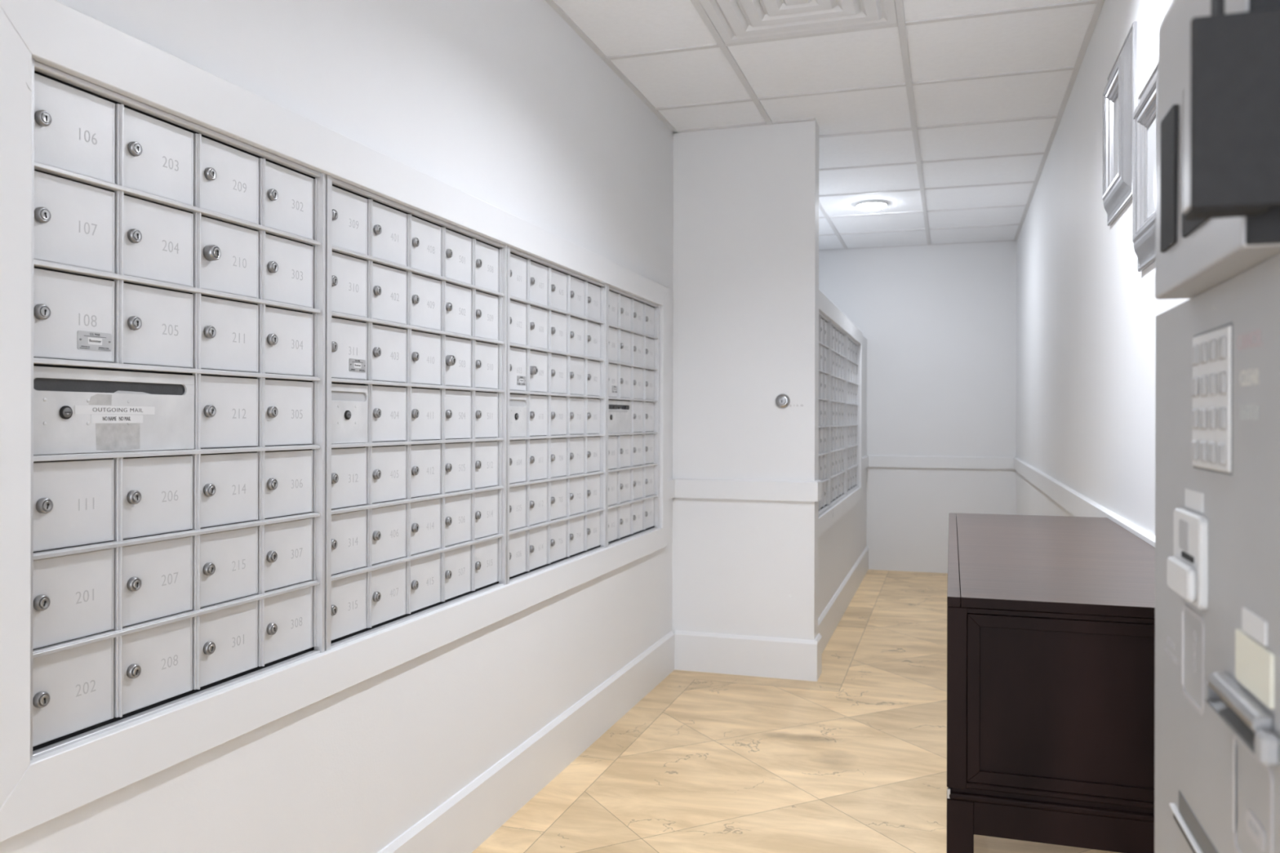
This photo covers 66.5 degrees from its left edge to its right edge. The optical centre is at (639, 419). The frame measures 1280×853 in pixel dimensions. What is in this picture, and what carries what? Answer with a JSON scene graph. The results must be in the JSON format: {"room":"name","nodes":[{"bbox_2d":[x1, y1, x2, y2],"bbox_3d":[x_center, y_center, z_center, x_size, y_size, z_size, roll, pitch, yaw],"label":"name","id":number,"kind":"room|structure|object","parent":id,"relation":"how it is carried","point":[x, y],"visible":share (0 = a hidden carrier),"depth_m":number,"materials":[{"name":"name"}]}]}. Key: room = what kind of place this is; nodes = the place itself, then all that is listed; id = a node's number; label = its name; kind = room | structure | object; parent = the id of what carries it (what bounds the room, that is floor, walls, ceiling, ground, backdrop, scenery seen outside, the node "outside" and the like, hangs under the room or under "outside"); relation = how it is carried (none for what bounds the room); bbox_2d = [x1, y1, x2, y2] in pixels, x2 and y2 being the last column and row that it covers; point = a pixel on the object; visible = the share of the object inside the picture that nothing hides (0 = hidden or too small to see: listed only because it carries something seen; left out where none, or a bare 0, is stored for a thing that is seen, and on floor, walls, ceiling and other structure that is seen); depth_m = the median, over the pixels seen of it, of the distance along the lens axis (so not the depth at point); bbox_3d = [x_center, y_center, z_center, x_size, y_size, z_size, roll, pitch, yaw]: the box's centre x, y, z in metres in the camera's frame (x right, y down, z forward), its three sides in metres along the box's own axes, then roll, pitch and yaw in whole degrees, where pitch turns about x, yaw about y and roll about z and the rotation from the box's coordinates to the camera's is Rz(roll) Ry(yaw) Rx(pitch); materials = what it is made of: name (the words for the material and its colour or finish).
{"room":"apartment mail room","nodes":[
{"label":"apartment mail room","id":0,"kind":"room"},
{"bbox_2d":[0,0,673,852],"bbox_3d":[-0.889,-0.148,1.457,0.150,2.576,6.637,0,0,18],"label":"wall","id":1,"kind":"structure","parent":0,"point":[503,104],"depth_m":2.39,"materials":[{"name":"paint"}]},
{"bbox_2d":[26,60,32,91],"bbox_3d":[-0.831,-0.469,1.327,0.001,0.043,0.010,0,0,18],"label":"chip","id":2,"kind":"object","parent":1,"relation":"attached to","point":[29,61],"visible":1,"depth_m":1.33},
{"bbox_2d":[30,57,325,760],"bbox_3d":[-0.797,-0.014,1.675,0.122,0.983,0.675,0,0,18],"label":"mailbox","id":3,"kind":"object","parent":1,"relation":"attached to","point":[178,264],"visible":0.98,"depth_m":1.60,"materials":[{"name":"metal"}]},
{"bbox_2d":[0,0,668,842],"bbox_3d":[-0.374,-0.013,2.797,0.018,1.148,3.246,0,0,18],"label":"trim","id":4,"kind":"structure","parent":1,"relation":"attached to","point":[34,793],"depth_m":1.53,"materials":[{"name":"paint"}]},
{"bbox_2d":[324,174,506,651],"bbox_3d":[-0.565,-0.013,2.404,0.122,0.983,0.843,0,0,18],"label":"mailbox","id":5,"kind":"object","parent":1,"relation":"attached to","point":[415,345],"visible":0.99,"depth_m":2.31,"materials":[{"name":"metal"}]},
{"bbox_2d":[377,631,674,852],"bbox_3d":[-0.817,1.052,1.420,0.015,0.176,6.372,0,0,18],"label":"baseboard","id":6,"kind":"structure","parent":1,"relation":"attached to","point":[465,820],"depth_m":2.94,"materials":[{"name":"paint"}]},
{"bbox_2d":[506,245,606,584],"bbox_3d":[-0.308,-0.013,3.211,0.122,0.983,0.843,0,0,18],"label":"mailbox","id":7,"kind":"object","parent":1,"relation":"attached to","point":[557,315],"visible":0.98,"depth_m":3.16,"materials":[{"name":"metal"}]},
{"bbox_2d":[606,284,659,547],"bbox_3d":[-0.075,-0.012,3.944,0.121,0.983,0.677,0,0,18],"label":"mailbox","id":8,"kind":"object","parent":1,"relation":"attached to","point":[633,322],"visible":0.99,"depth_m":3.93,"materials":[{"name":"metal"}]},
{"bbox_2d":[668,478,675,499],"bbox_3d":[0.135,0.313,4.402,0.016,0.088,0.111,0,0,18],"label":"trim","id":9,"kind":"structure","parent":1,"relation":"attached to","point":[671,482],"depth_m":4.41,"materials":[{"name":"paint"}]},
{"bbox_2d":[672,120,819,639],"bbox_3d":[0.478,-0.145,4.436,0.646,2.576,0.130,0,0,18],"label":"wall","id":10,"kind":"structure","parent":0,"point":[745,308],"depth_m":4.37,"materials":[{"name":"paint"}]},
{"bbox_2d":[674,631,822,681],"bbox_3d":[0.489,1.055,4.432,0.646,0.176,0.160,0,0,18],"label":"baseboard","id":11,"kind":"structure","parent":10,"relation":"attached to","point":[695,651],"depth_m":4.35,"materials":[{"name":"paint"}]},
{"bbox_2d":[675,478,821,502],"bbox_3d":[0.487,0.314,4.414,0.646,0.088,0.126,0,0,18],"label":"trim","id":12,"kind":"structure","parent":10,"relation":"attached to","point":[725,489],"depth_m":4.35,"materials":[{"name":"paint"}]},
{"bbox_2d":[775,393,790,408],"bbox_3d":[0.628,-0.081,4.309,0.065,0.065,0.022,0,0,18],"label":"cylinder","id":13,"kind":"object","parent":10,"relation":"attached to","point":[782,401],"visible":1,"depth_m":4.30,"materials":[{"name":"silver metal"}]},
{"bbox_2d":[471,569,1119,852],"bbox_3d":[0.483,1.193,2.776,1.969,0.100,9.984,0,0,18],"label":"floor","id":14,"kind":"structure","parent":0,"point":[852,759],"depth_m":3.26,"materials":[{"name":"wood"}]},
{"bbox_2d":[946,512,1155,852],"bbox_3d":[0.933,0.715,2.223,0.442,0.857,1.496,0,0,18],"label":"sideboard","id":15,"kind":"object","parent":14,"relation":"on","point":[1051,620],"visible":0.79,"depth_m":1.55,"materials":[{"name":"brown wood"}]},
{"bbox_2d":[1154,0,1279,852],"bbox_3d":[0.521,0.363,0.704,0.308,1.560,0.458,0,0,18],"label":"machine","id":16,"kind":"object","parent":14,"relation":"on","point":[1217,723],"visible":1,"depth_m":0.68,"materials":[{"name":"grey plastic"}]},
{"bbox_2d":[1204,671,1279,767],"bbox_3d":[0.399,0.195,0.652,0.013,0.028,0.145,0,0,18],"label":"handle","id":17,"kind":"object","parent":16,"relation":"attached to","point":[1252,717],"depth_m":0.63,"materials":[{"name":"metal"}]},
{"bbox_2d":[545,0,1104,250],"bbox_3d":[0.489,-1.412,2.776,1.969,0.202,9.984,0,0,18],"label":"ceiling","id":18,"kind":"structure","parent":0,"point":[948,114],"depth_m":3.94,"materials":[{"name":"tile"}]},
{"bbox_2d":[698,0,897,44],"bbox_3d":[0.486,-1.320,3.044,0.583,0.022,0.583,0,0,18],"label":"ceiling vent","id":19,"kind":"object","parent":18,"relation":"in","point":[735,20],"visible":1,"depth_m":3.18,"materials":[{"name":"metal"}]},
{"bbox_2d":[855,200,888,209],"bbox_3d":[1.411,-1.302,5.948,0.196,0.024,0.196,0,0,18],"label":"recessed light","id":20,"kind":"object","parent":18,"relation":"in","point":[874,204],"visible":1,"depth_m":5.90,"materials":[{"name":"paint"}]},
{"bbox_2d":[857,203,886,209],"bbox_3d":[1.411,-1.296,5.948,0.176,0.013,0.176,0,0,18],"label":"diffuser","id":21,"kind":"object","parent":20,"relation":"attached to","point":[860,206],"depth_m":5.92,"materials":[{"name":"white plastic"}]},
{"bbox_2d":[817,336,866,618],"bbox_3d":[0.961,0.266,6.028,0.602,1.757,3.197,0,0,18],"label":"wall","id":22,"kind":"structure","parent":0,"point":[840,547],"depth_m":5.86,"materials":[{"name":"paint"}]},
{"bbox_2d":[818,311,831,515],"bbox_3d":[0.873,-0.033,4.935,0.121,0.996,0.520,0,0,18],"label":"mailbox","id":23,"kind":"object","parent":22,"relation":"attached to","point":[824,324],"visible":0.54,"depth_m":5.02,"materials":[{"name":"metal"}]},
{"bbox_2d":[830,321,847,506],"bbox_3d":[1.081,-0.032,5.589,0.121,0.996,0.843,0,0,18],"label":"mailbox","id":24,"kind":"object","parent":22,"relation":"attached to","point":[838,338],"visible":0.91,"depth_m":5.65,"materials":[{"name":"metal"}]},
{"bbox_2d":[817,289,862,537],"bbox_3d":[1.183,-0.028,5.698,0.018,1.170,2.475,0,0,18],"label":"trim","id":25,"kind":"structure","parent":22,"relation":"attached to","point":[825,520],"depth_m":5.68,"materials":[{"name":"paint"}]},
{"bbox_2d":[817,546,868,653],"bbox_3d":[1.256,1.057,5.941,0.015,0.176,3.182,0,0,18],"label":"baseboard","id":26,"kind":"structure","parent":22,"relation":"attached to","point":[831,616],"depth_m":5.64,"materials":[{"name":"paint"}]},
{"bbox_2d":[846,335,859,495],"bbox_3d":[1.339,-0.032,6.399,0.121,0.996,0.843,0,0,18],"label":"mailbox","id":27,"kind":"object","parent":22,"relation":"attached to","point":[853,348],"visible":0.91,"depth_m":6.46,"materials":[{"name":"metal"}]},
{"bbox_2d":[862,455,868,470],"bbox_3d":[1.647,0.317,7.161,0.016,0.088,0.589,0,0,18],"label":"trim","id":28,"kind":"structure","parent":22,"relation":"attached to","point":[864,459],"depth_m":7.16,"materials":[{"name":"paint"}]},
{"bbox_2d":[818,240,1016,573],"bbox_3d":[1.978,-0.141,7.460,1.669,2.576,0.150,0,0,18],"label":"wall","id":29,"kind":"structure","parent":0,"point":[938,322],"depth_m":7.32,"materials":[{"name":"paint"}]},
{"bbox_2d":[868,455,1013,469],"bbox_3d":[2.239,0.318,7.290,1.035,0.088,0.016,0,0,18],"label":"trim","id":30,"kind":"structure","parent":29,"relation":"attached to","point":[896,461],"depth_m":7.28,"materials":[{"name":"paint"}]},
{"bbox_2d":[1016,0,1189,535],"bbox_3d":[1.353,-0.143,2.499,0.150,2.576,9.984,0,0,18],"label":"wall","id":31,"kind":"structure","parent":0,"point":[1086,313],"depth_m":3.37,"materials":[{"name":"paint"}]},
{"bbox_2d":[1013,457,1155,547],"bbox_3d":[1.268,0.316,2.510,0.016,0.088,9.714,0,0,18],"label":"trim","id":32,"kind":"structure","parent":31,"relation":"attached to","point":[1075,503],"depth_m":3.71,"materials":[{"name":"paint"}]},
{"bbox_2d":[1102,21,1137,226],"bbox_3d":[1.331,-0.804,2.725,0.032,0.446,0.430,0,0,18],"label":"picture frame","id":33,"kind":"object","parent":31,"relation":"attached to","point":[1120,91],"visible":0.99,"depth_m":2.59,"materials":[{"name":"white wood"}]},
{"bbox_2d":[1114,95,1118,177],"bbox_3d":[1.343,-0.804,2.722,0.005,0.236,0.220,0,0,18],"label":"picture","id":34,"kind":"object","parent":33,"relation":"attached to","point":[1116,97],"depth_m":2.79},
{"bbox_2d":[1132,62,1158,271],"bbox_3d":[1.177,-0.591,2.246,0.032,0.440,0.431,0,0,18],"label":"picture frame","id":35,"kind":"object","parent":31,"relation":"attached to","point":[1145,114],"visible":0.59,"depth_m":2.33,"materials":[{"name":"white wood"}]},
{"bbox_2d":[1147,115,1155,217],"bbox_3d":[1.189,-0.590,2.242,0.005,0.230,0.221,0,0,18],"label":"picture","id":36,"kind":"object","parent":35,"relation":"attached to","point":[1151,119],"depth_m":2.29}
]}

